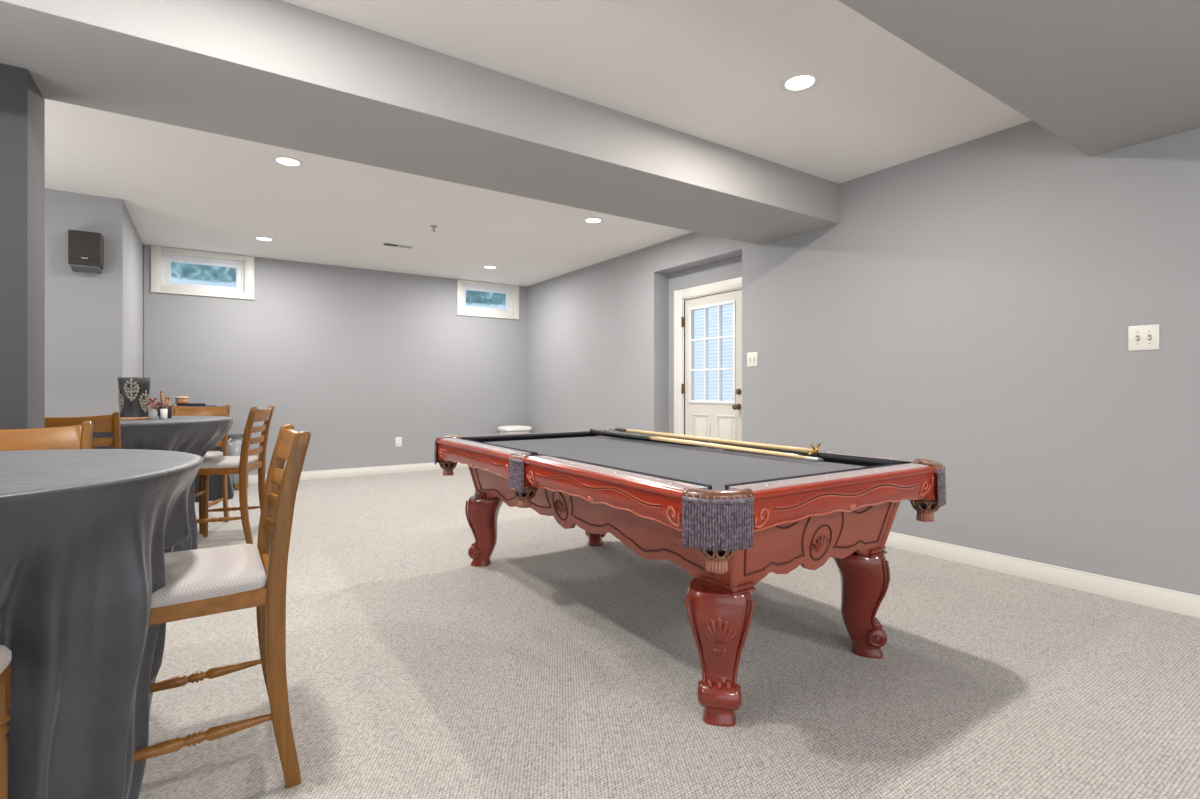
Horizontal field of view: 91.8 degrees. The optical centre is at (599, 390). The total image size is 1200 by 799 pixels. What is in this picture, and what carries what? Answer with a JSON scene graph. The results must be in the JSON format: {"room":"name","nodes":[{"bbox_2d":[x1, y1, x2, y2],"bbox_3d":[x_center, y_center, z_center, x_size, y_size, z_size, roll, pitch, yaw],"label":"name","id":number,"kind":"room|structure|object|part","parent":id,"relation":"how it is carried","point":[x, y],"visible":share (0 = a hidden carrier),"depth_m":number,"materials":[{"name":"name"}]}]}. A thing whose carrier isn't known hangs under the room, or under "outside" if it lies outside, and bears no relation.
{"room":"basement game room","nodes":[
{"label":"basement game room","id":0,"kind":"room"},
{"bbox_2d":[0,63,44,428],"bbox_3d":[-2.613,-0.086,2.239,0.650,2.372,0.286,0,0,-34],"label":"wall pier","id":1,"kind":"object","parent":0,"point":[22,104],"visible":0.54,"depth_m":2.29,"materials":[{"name":"grey paint"}]},
{"bbox_2d":[45,188,143,416],"bbox_3d":[-5.647,-0.237,4.836,2.800,2.675,1.981,0,0,-34],"label":"wall","id":2,"kind":"structure","parent":0,"point":[94,323],"depth_m":4.68,"materials":[{"name":"grey paint"}]},
{"bbox_2d":[68,229,102,273],"bbox_3d":[-4.066,-1.093,4.606,0.196,0.307,0.161,0,0,-34],"label":"wall speaker","id":3,"kind":"object","parent":2,"relation":"attached to","point":[85,249],"visible":1,"depth_m":4.55,"materials":[{"name":"plastic"}]},
{"bbox_2d":[69,230,99,260],"bbox_3d":[-4.025,-1.133,4.545,0.180,0.216,0.008,0,0,-34],"label":"speaker grille","id":4,"kind":"object","parent":3,"relation":"attached to","point":[83,245],"depth_m":4.54,"materials":[{"name":"fabric"}]},
{"bbox_2d":[149,409,157,419],"bbox_3d":[-2.991,0.159,3.894,0.048,0.070,0.048,0,0,-34],"label":"glass jar","id":5,"kind":"object","parent":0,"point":[153,414],"depth_m":3.88,"materials":[{"name":"glass"}]},
{"bbox_2d":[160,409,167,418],"bbox_3d":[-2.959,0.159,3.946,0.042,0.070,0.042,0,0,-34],"label":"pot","id":6,"kind":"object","parent":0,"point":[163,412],"depth_m":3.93,"materials":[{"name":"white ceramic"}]},
{"bbox_2d":[144,245,525,474],"bbox_3d":[-2.928,-0.237,7.729,4.927,2.675,0.200,0,0,-34],"label":"wall","id":7,"kind":"structure","parent":0,"point":[359,360],"depth_m":7.39,"materials":[{"name":"grey paint"}]},
{"bbox_2d":[150,245,254,299],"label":"window","id":8,"kind":"structure","parent":7,"relation":"in","point":[161,257],"depth_m":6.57,"materials":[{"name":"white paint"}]},
{"bbox_3d":[-4.529,-1.331,6.662,0.784,0.369,0.090,0,0,-34],"label":"frame","id":9,"kind":"part","parent":8,"relation":"part of","materials":[{"name":"white plastic"}]},
{"bbox_3d":[-4.519,-1.327,6.648,0.714,0.313,0.065,0,0,-34],"label":"sash","id":10,"kind":"part","parent":8,"relation":"part of","materials":[{"name":"white plastic"}]},
{"bbox_2d":[235,462,468,485],"bbox_3d":[-3.010,1.046,7.545,4.567,0.107,0.015,0,0,-34],"label":"baseboard","id":11,"kind":"structure","parent":7,"relation":"attached to","point":[364,471],"depth_m":7.52,"materials":[{"name":"white paint"}]},
{"bbox_2d":[395,437,401,446],"bbox_3d":[-2.686,0.687,7.765,0.085,0.130,0.010,0,0,-34],"label":"wall outlet","id":12,"kind":"object","parent":7,"relation":"attached to","point":[398,440],"visible":1,"depth_m":7.76,"materials":[{"name":"white plastic"}]},
{"bbox_2d":[457,279,519,319],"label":"window","id":13,"kind":"structure","parent":7,"relation":"in","point":[511,311],"depth_m":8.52,"materials":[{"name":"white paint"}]},
{"bbox_3d":[-1.671,-1.343,8.556,0.738,0.316,0.065,0,0,-34],"label":"sash","id":14,"kind":"part","parent":13,"relation":"part of","materials":[{"name":"white plastic"}]},
{"bbox_3d":[-1.681,-1.346,8.570,0.808,0.372,0.090,0,0,-34],"label":"frame","id":15,"kind":"part","parent":13,"relation":"part of","materials":[{"name":"white plastic"}]},
{"bbox_2d":[45,0,1031,286],"bbox_3d":[-0.991,-1.635,2.316,7.732,0.120,11.351,0,0,-34],"label":"ceiling","id":16,"kind":"structure","parent":0,"point":[714,71],"depth_m":3.55,"materials":[{"name":"white paint"}]},
{"bbox_2d":[254,236,273,240],"bbox_3d":[-3.484,-1.571,6.031,0.184,0.009,0.184,0,0,-34],"label":"recessed light","id":17,"kind":"object","parent":16,"relation":"in","point":[261,238],"visible":1,"depth_m":6.01,"materials":[{"name":"white plastic"}]},
{"bbox_2d":[273,156,302,166],"bbox_3d":[-2.141,-1.571,3.994,0.184,0.009,0.184,0,0,-34],"label":"recessed light","id":18,"kind":"object","parent":16,"relation":"in","point":[282,160],"visible":1,"depth_m":3.99,"materials":[{"name":"white plastic"}]},
{"bbox_2d":[380,242,414,248],"bbox_3d":[-2.191,-1.571,6.308,0.340,0.009,0.120,0,0,-34],"label":"ceiling vent","id":19,"kind":"object","parent":16,"relation":"in","point":[382,243],"visible":1,"depth_m":6.29,"materials":[{"name":"white metal"}]},
{"bbox_2d":[483,265,496,268],"bbox_3d":[-1.401,-1.571,7.414,0.184,0.009,0.184,0,0,-34],"label":"recessed light","id":20,"kind":"object","parent":16,"relation":"in","point":[486,266],"visible":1,"depth_m":7.42,"materials":[{"name":"white plastic"}]},
{"bbox_2d":[583,217,602,223],"bbox_3d":[-0.062,-1.571,5.375,0.184,0.009,0.184,0,0,-34],"label":"recessed light","id":21,"kind":"object","parent":16,"relation":"in","point":[593,220],"visible":1,"depth_m":5.37,"materials":[{"name":"white plastic"}]},
{"bbox_2d":[781,72,818,91],"bbox_3d":[1.020,-1.571,2.970,0.184,0.009,0.184,0,0,-34],"label":"recessed light","id":22,"kind":"object","parent":16,"relation":"in","point":[798,82],"visible":1,"depth_m":2.96,"materials":[{"name":"white plastic"}]},
{"bbox_2d":[138,468,1199,798],"bbox_3d":[-0.991,1.150,2.316,7.732,0.100,11.351,0,0,-34],"label":"floor","id":23,"kind":"structure","parent":0,"point":[561,666],"depth_m":2.18,"materials":[{"name":"carpet"}]},
{"bbox_2d":[0,645,11,798],"bbox_3d":[-1.229,0.608,0.850,0.444,0.985,0.514,0,0,-34],"label":"chair","id":24,"kind":"object","parent":23,"relation":"on","point":[5,653],"visible":1,"depth_m":1.14,"materials":[{"name":"brown wood"}]},
{"bbox_2d":[0,645,11,673],"bbox_3d":[-1.263,0.515,0.901,0.444,0.049,0.392,0,0,-34],"label":"seat cushion","id":25,"kind":"object","parent":24,"relation":"on","point":[5,653],"depth_m":1.13,"materials":[{"name":"white fabric"}]},
{"bbox_2d":[0,421,92,450],"bbox_3d":[-1.975,0.608,1.897,0.444,0.985,0.514,0,0,-34],"label":"chair","id":26,"kind":"object","parent":23,"relation":"on","point":[76,436],"visible":0.09,"depth_m":2.13,"materials":[{"name":"brown wood"}]},
{"bbox_3d":[-1.913,0.608,2.163,0.027,0.985,0.111,0,0,-34],"label":"post","id":27,"kind":"part","parent":26,"relation":"part of","materials":[{"name":"brown wood"}]},
{"bbox_2d":[45,412,120,448],"bbox_3d":[-2.926,0.608,3.246,0.444,0.985,0.514,0,0,-34],"label":"chair","id":28,"kind":"object","parent":23,"relation":"on","point":[111,422],"visible":0.02,"depth_m":3.13,"materials":[{"name":"brown wood"}]},
{"bbox_3d":[-2.804,0.176,3.062,0.374,0.096,0.073,0,0,-34],"label":"crest rail","id":29,"kind":"part","parent":28,"relation":"part of","materials":[{"name":"brown wood"}]},
{"bbox_3d":[-2.656,0.608,3.202,0.027,0.985,0.111,0,0,-34],"label":"post","id":30,"kind":"part","parent":28,"relation":"part of","materials":[{"name":"brown wood"}]},
{"bbox_2d":[172,404,229,533],"bbox_3d":[-3.289,0.608,4.648,0.444,0.985,0.514,0,0,-11],"label":"chair","id":31,"kind":"object","parent":23,"relation":"on","point":[177,410],"visible":0.23,"depth_m":4.83,"materials":[{"name":"brown wood"}]},
{"bbox_3d":[-3.521,0.608,4.793,0.027,0.985,0.111,0,0,-11],"label":"post","id":32,"kind":"part","parent":31,"relation":"part of","materials":[{"name":"brown wood"}]},
{"bbox_3d":[-3.331,0.176,4.864,0.374,0.096,0.073,0,0,-11],"label":"crest rail","id":33,"kind":"part","parent":31,"relation":"part of","materials":[{"name":"brown wood"}]},
{"bbox_3d":[-3.055,0.819,4.464,0.045,0.562,0.044,0,0,-11],"label":"leg","id":34,"kind":"part","parent":31,"relation":"part of","materials":[{"name":"brown wood"}]},
{"bbox_2d":[204,451,222,456],"bbox_3d":[-3.278,0.515,4.588,0.444,0.049,0.392,0,0,-11],"label":"seat cushion","id":35,"kind":"object","parent":31,"relation":"on","point":[210,453],"depth_m":4.67,"materials":[{"name":"white fabric"}]},
{"bbox_3d":[-3.128,0.608,4.869,0.027,0.985,0.111,0,0,-11],"label":"post","id":36,"kind":"part","parent":31,"relation":"part of","materials":[{"name":"brown wood"}]},
{"bbox_2d":[133,424,310,787],"bbox_3d":[-1.134,0.608,1.684,0.514,0.985,0.444,0,0,-34],"label":"chair","id":37,"kind":"object","parent":23,"relation":"on","point":[214,580],"visible":0.66,"depth_m":1.60,"materials":[{"name":"brown wood"}]},
{"bbox_3d":[-1.164,0.561,1.663,0.399,0.047,0.412,0,0,-34],"label":"seat rail","id":38,"kind":"part","parent":37,"relation":"part of","materials":[{"name":"brown wood"}]},
{"bbox_2d":[151,544,266,607],"bbox_3d":[-1.185,0.515,1.650,0.392,0.049,0.444,0,0,-34],"label":"seat cushion","id":39,"kind":"object","parent":37,"relation":"on","point":[197,577],"depth_m":1.57,"materials":[{"name":"white fabric"}]},
{"bbox_3d":[-1.090,0.608,1.954,0.111,0.985,0.027,0,0,-34],"label":"post","id":40,"kind":"part","parent":37,"relation":"part of","materials":[{"name":"brown wood"}]},
{"bbox_3d":[-0.951,0.176,1.806,0.073,0.096,0.374,0,0,-34],"label":"crest rail","id":41,"kind":"part","parent":37,"relation":"part of","materials":[{"name":"brown wood"}]},
{"bbox_3d":[-0.867,0.608,1.622,0.111,0.985,0.027,0,0,-34],"label":"post","id":42,"kind":"part","parent":37,"relation":"part of","materials":[{"name":"brown wood"}]},
{"bbox_2d":[194,405,274,543],"bbox_3d":[-2.706,0.608,4.248,0.514,0.985,0.444,0,0,-14],"label":"chair","id":43,"kind":"object","parent":23,"relation":"on","point":[242,464],"visible":0.71,"depth_m":4.11,"materials":[{"name":"brown wood"}]},
{"bbox_3d":[-2.971,0.819,4.383,0.044,0.562,0.045,0,0,-14],"label":"leg","id":44,"kind":"part","parent":43,"relation":"part of","materials":[{"name":"brown wood"}]},
{"bbox_2d":[199,456,257,468],"bbox_3d":[-2.765,0.515,4.233,0.392,0.049,0.444,0,0,-14],"label":"seat cushion","id":45,"kind":"object","parent":43,"relation":"on","point":[212,462],"depth_m":4.08,"materials":[{"name":"white fabric"}]},
{"bbox_3d":[-2.741,0.561,4.239,0.399,0.047,0.412,0,0,-14],"label":"seat rail","id":46,"kind":"part","parent":43,"relation":"part of","materials":[{"name":"brown wood"}]},
{"bbox_3d":[-2.477,0.608,4.098,0.111,0.985,0.027,0,0,-14],"label":"post","id":47,"kind":"part","parent":43,"relation":"part of","materials":[{"name":"brown wood"}]},
{"bbox_3d":[-2.492,0.176,4.300,0.073,0.096,0.374,0,0,-14],"label":"crest rail","id":48,"kind":"part","parent":43,"relation":"part of","materials":[{"name":"brown wood"}]},
{"bbox_3d":[-2.572,0.608,4.487,0.111,0.985,0.027,0,0,-14],"label":"post","id":49,"kind":"part","parent":43,"relation":"part of","materials":[{"name":"brown wood"}]},
{"bbox_2d":[227,434,251,489],"bbox_3d":[-4.060,0.799,6.493,0.298,0.607,0.310,0,0,-34],"label":"waste bin","id":50,"kind":"object","parent":23,"relation":"on","point":[234,444],"visible":0.37,"depth_m":6.39,"materials":[{"name":"grey metal"}]},
{"bbox_2d":[498,425,531,433],"bbox_3d":[-1.233,0.805,8.418,0.424,0.590,0.394,0,0,-34],"label":"storage bin","id":51,"kind":"object","parent":23,"relation":"on","point":[511,429],"visible":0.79,"depth_m":8.28,"materials":[{"name":"white plastic"}]},
{"bbox_3d":[-1.233,0.541,8.418,0.424,0.063,0.394,0,0,-34],"label":"lid","id":52,"kind":"part","parent":51,"relation":"part of","materials":[{"name":"white plastic"}]},
{"bbox_2d":[434,429,945,726],"bbox_3d":[0.193,0.699,3.109,1.453,0.803,2.584,0,0,-34],"label":"pool table","id":53,"kind":"object","parent":23,"relation":"on","point":[731,519],"visible":0.99,"depth_m":2.25,"materials":[{"name":"red wood"}]},
{"bbox_2d":[438,459,457,468],"bbox_3d":[-0.983,0.453,3.768,0.128,0.106,0.127,0,0,-34],"label":"basket","id":54,"kind":"object","parent":53,"relation":"on","point":[444,464],"depth_m":3.73,"materials":[{"name":"leather"}]},
{"bbox_3d":[-0.686,0.318,3.251,0.111,0.032,1.085,0,0,-34],"label":"rail","id":55,"kind":"part","parent":53,"relation":"part of","materials":[{"name":"red wood"}]},
{"bbox_3d":[-0.716,0.884,3.683,0.219,0.432,0.225,0,0,11],"label":"leg","id":56,"kind":"part","parent":53,"relation":"part of","materials":[{"name":"paint"}]},
{"bbox_2d":[457,438,537,453],"bbox_3d":[-0.613,0.321,3.300,0.065,0.034,1.085,0,0,-34],"label":"cushion","id":57,"kind":"object","parent":53,"relation":"on","point":[464,439],"depth_m":3.19,"materials":[{"name":"black fabric"}]},
{"bbox_3d":[-0.492,0.318,4.130,1.070,0.032,0.101,0,0,-34],"label":"rail","id":58,"kind":"part","parent":53,"relation":"part of","materials":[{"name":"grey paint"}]},
{"bbox_2d":[511,485,537,499],"bbox_3d":[-0.354,0.453,2.736,0.128,0.106,0.127,0,0,-34],"label":"basket","id":59,"kind":"object","parent":53,"relation":"on","point":[523,492],"depth_m":2.69,"materials":[{"name":"leather"}]},
{"bbox_2d":[461,431,596,441],"bbox_3d":[-0.446,0.321,4.061,1.070,0.034,0.065,0,0,-34],"label":"cushion","id":60,"kind":"object","parent":53,"relation":"on","point":[576,434],"depth_m":4.02,"materials":[{"name":"black fabric"}]},
{"bbox_3d":[-0.043,0.884,4.133,0.225,0.432,0.219,0,0,12],"label":"leg","id":61,"kind":"part","parent":53,"relation":"part of","materials":[{"name":"paint"}]},
{"bbox_3d":[-0.007,0.318,2.237,0.111,0.032,1.075,0,0,-34],"label":"rail","id":62,"kind":"part","parent":53,"relation":"part of","materials":[{"name":"red wood"}]},
{"bbox_2d":[549,456,711,489],"bbox_3d":[0.066,0.321,2.286,0.065,0.034,1.075,0,0,-34],"label":"cushion","id":63,"kind":"object","parent":53,"relation":"on","point":[707,487],"depth_m":2.14,"materials":[{"name":"black fabric"}]},
{"bbox_2d":[603,434,707,446],"bbox_3d":[0.322,0.321,3.926,0.065,0.034,1.085,0,0,-34],"label":"cushion","id":64,"kind":"object","parent":53,"relation":"on","point":[605,435],"depth_m":3.83,"materials":[{"name":"black fabric"}]},
{"bbox_2d":[607,430,801,455],"bbox_3d":[0.494,0.298,3.464,0.029,0.036,1.696,0,0,-32],"label":"pool cue","id":65,"kind":"object","parent":53,"relation":"on","point":[607,430],"visible":0.27,"depth_m":3.32,"materials":[{"name":"beige wood"}]},
{"bbox_2d":[590,429,822,460],"bbox_3d":[0.465,0.299,3.450,0.029,0.038,1.986,0,0,-32],"label":"pool cue","id":66,"kind":"object","parent":53,"relation":"on","point":[591,430],"visible":1,"depth_m":3.29,"materials":[{"name":"beige wood"}]},
{"bbox_2d":[699,546,734,559],"bbox_3d":[0.356,0.453,1.770,0.128,0.106,0.127,0,0,-34],"label":"basket","id":67,"kind":"object","parent":53,"relation":"on","point":[709,552],"depth_m":1.72,"materials":[{"name":"leather"}]},
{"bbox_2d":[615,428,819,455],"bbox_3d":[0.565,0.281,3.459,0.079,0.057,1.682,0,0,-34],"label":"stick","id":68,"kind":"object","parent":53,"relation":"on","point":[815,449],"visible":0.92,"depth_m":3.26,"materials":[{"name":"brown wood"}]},
{"bbox_3d":[0.411,0.884,2.001,0.225,0.432,0.219,0,0,12],"label":"leg","id":69,"kind":"part","parent":53,"relation":"part of","materials":[{"name":"paint"}]},
{"bbox_2d":[725,464,900,489],"bbox_3d":[0.832,0.321,2.155,1.070,0.034,0.065,0,0,-34],"label":"cushion","id":70,"kind":"object","parent":53,"relation":"on","point":[730,486],"depth_m":2.07,"materials":[{"name":"black fabric"}]},
{"bbox_2d":[724,443,910,465],"bbox_3d":[1.001,0.321,2.912,0.065,0.034,1.075,0,0,-34],"label":"cushion","id":71,"kind":"object","parent":53,"relation":"on","point":[844,459],"depth_m":2.72,"materials":[{"name":"black fabric"}]},
{"bbox_3d":[0.878,0.318,2.086,1.070,0.032,0.101,0,0,-34],"label":"rail","id":72,"kind":"part","parent":53,"relation":"part of","materials":[{"name":"red wood"}]},
{"bbox_3d":[1.084,0.884,2.452,0.219,0.432,0.225,0,0,11],"label":"leg","id":73,"kind":"part","parent":53,"relation":"part of","materials":[{"name":"paint"}]},
{"bbox_3d":[1.074,0.318,2.961,0.111,0.032,1.075,0,0,-34],"label":"rail","id":74,"kind":"part","parent":53,"relation":"part of","materials":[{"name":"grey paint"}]},
{"bbox_2d":[909,497,939,511],"bbox_3d":[1.370,0.453,2.449,0.128,0.106,0.127,0,0,-34],"label":"basket","id":75,"kind":"object","parent":53,"relation":"on","point":[931,504],"depth_m":2.41,"materials":[{"name":"leather"}]},
{"bbox_2d":[526,121,1199,595],"bbox_3d":[2.076,-0.237,4.370,0.350,2.675,11.351,0,0,-34],"label":"wall","id":76,"kind":"structure","parent":0,"point":[969,308],"depth_m":3.62,"materials":[{"name":"grey paint"}]},
{"bbox_2d":[0,0,838,244],"bbox_3d":[-1.462,-1.423,2.706,7.382,0.303,0.792,0,0,-34],"label":"ceiling beam","id":77,"kind":"structure","parent":76,"relation":"attached to","point":[279,73],"depth_m":2.74,"materials":[{"name":"grey paint"}]},
{"bbox_2d":[674,277,741,440],"bbox_3d":[1.149,0.008,5.868,0.180,2.184,1.092,0,0,-34],"label":"door","id":78,"kind":"structure","parent":76,"relation":"in","point":[720,419],"depth_m":5.94,"materials":[{"name":"white paint"}]},
{"bbox_3d":[1.138,0.570,5.846,0.010,0.660,0.608,0,0,-34],"label":"raised panel","id":79,"kind":"part","parent":78,"relation":"part of","materials":[{"name":"white paint"}]},
{"bbox_3d":[1.299,0.155,5.546,0.072,0.060,0.060,0,0,-34],"label":"knob","id":80,"kind":"part","parent":78,"relation":"part of","materials":[{"name":"gold metal"}]},
{"bbox_2d":[747,352,757,366],"bbox_3d":[1.341,-0.275,5.137,0.018,0.128,0.118,0,0,-34],"label":"light switch","id":81,"kind":"object","parent":76,"relation":"attached to","point":[752,357],"visible":1,"depth_m":5.14,"materials":[{"name":"white plastic"}]},
{"bbox_2d":[838,0,1199,156],"bbox_3d":[0.813,-1.423,-0.691,7.382,0.303,4.346,0,0,-34],"label":"ceiling soffit","id":82,"kind":"object","parent":76,"relation":"attached to","point":[1101,76],"depth_m":2.20,"materials":[{"name":"grey paint"}]},
{"bbox_2d":[885,532,1199,617],"bbox_3d":[1.984,1.046,4.179,0.015,0.107,11.136,0,0,-34],"label":"baseboard","id":83,"kind":"structure","parent":76,"relation":"attached to","point":[1174,601],"depth_m":3.27,"materials":[{"name":"white paint"}]},
{"bbox_2d":[1128,324,1159,350],"bbox_3d":[2.784,-0.271,2.982,0.018,0.128,0.120,0,0,-34],"label":"light switch","id":84,"kind":"object","parent":76,"relation":"attached to","point":[1142,337],"visible":1,"depth_m":2.98,"materials":[{"name":"white plastic"}]},
{"label":"outside","id":85,"kind":"structure","parent":0,"visible":0},
{"bbox_2d":[694,304,732,400],"bbox_3d":[1.904,-1.050,7.113,0.100,4.700,6.700,0,0,-34],"label":"siding","id":86,"kind":"object","parent":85,"point":[728,309],"depth_m":7.64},
{"bbox_3d":[-4.184,0.630,5.887,0.520,0.940,0.400,0,0,-34],"label":"side table","id":87,"kind":"object","parent":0,"visible":0},
{"bbox_2d":[153,405,233,500],"bbox_3d":[-4.155,0.620,5.907,0.751,0.936,0.531,0,0,-34],"label":"table cover","id":88,"kind":"object","parent":87,"relation":"on","point":[215,481],"visible":0.13,"depth_m":5.83,"materials":[{"name":"black fabric"}]},
{"bbox_2d":[177,403,205,405],"bbox_3d":[-4.122,0.140,5.857,0.250,0.022,0.200,0,0,-34],"label":"case","id":89,"kind":"object","parent":88,"relation":"on","point":[182,404],"visible":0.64,"depth_m":5.80,"materials":[{"name":"black"}]},
{"bbox_2d":[175,397,188,403],"bbox_3d":[-4.180,0.094,5.818,0.114,0.069,0.114,0,0,-34],"label":"candle tin","id":90,"kind":"object","parent":89,"relation":"on","point":[178,400],"visible":0.96,"depth_m":5.78,"materials":[{"name":"brown wood"}]},
{"bbox_3d":[-1.650,0.648,1.350,1.120,0.893,1.120,0,0,-34],"label":"round table","id":91,"kind":"object","parent":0,"visible":0},
{"bbox_2d":[0,449,203,798],"bbox_3d":[-1.650,0.641,1.350,1.208,0.894,1.208,0,0,-39],"label":"tablecloth","id":92,"kind":"object","parent":91,"relation":"on","point":[86,534],"visible":0.98,"depth_m":1.29,"materials":[{"name":"grey fabric"}]},
{"bbox_3d":[-3.165,0.648,3.898,1.120,0.893,1.120,0,0,-34],"label":"round table","id":93,"kind":"object","parent":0,"visible":0},
{"bbox_2d":[92,416,233,551],"bbox_3d":[-3.165,0.641,3.898,1.208,0.894,1.208,0,0,-44],"label":"tablecloth","id":94,"kind":"object","parent":93,"relation":"on","point":[197,435],"visible":0.24,"depth_m":3.75,"materials":[{"name":"grey fabric"}]},
{"bbox_2d":[117,377,149,419],"bbox_3d":[-3.127,0.053,3.905,0.192,0.280,0.192,0,0,-34],"label":"candle lantern","id":95,"kind":"object","parent":94,"relation":"on","point":[134,392],"visible":0.97,"depth_m":3.84,"materials":[{"name":"black metal"}]},
{"bbox_2d":[146,398,160,419],"bbox_3d":[-2.983,0.121,3.888,0.080,0.145,0.074,0,0,-34],"label":"vase","id":96,"kind":"object","parent":94,"relation":"on","point":[153,414],"visible":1,"depth_m":3.88,"materials":[{"name":"grey glass"}]},
{"bbox_2d":[160,391,170,418],"bbox_3d":[-2.953,0.097,3.953,0.064,0.193,0.064,0,0,-34],"label":"holder","id":97,"kind":"object","parent":94,"relation":"on","point":[163,412],"visible":1,"depth_m":3.94,"materials":[{"name":"white ceramic"}]},
{"bbox_2d":[159,406,171,417],"bbox_3d":[-3.056,0.151,4.091,0.070,0.085,0.041,0,0,-34],"label":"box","id":98,"kind":"object","parent":94,"relation":"on","point":[169,415],"visible":0.32,"depth_m":4.09,"materials":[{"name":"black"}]}
]}

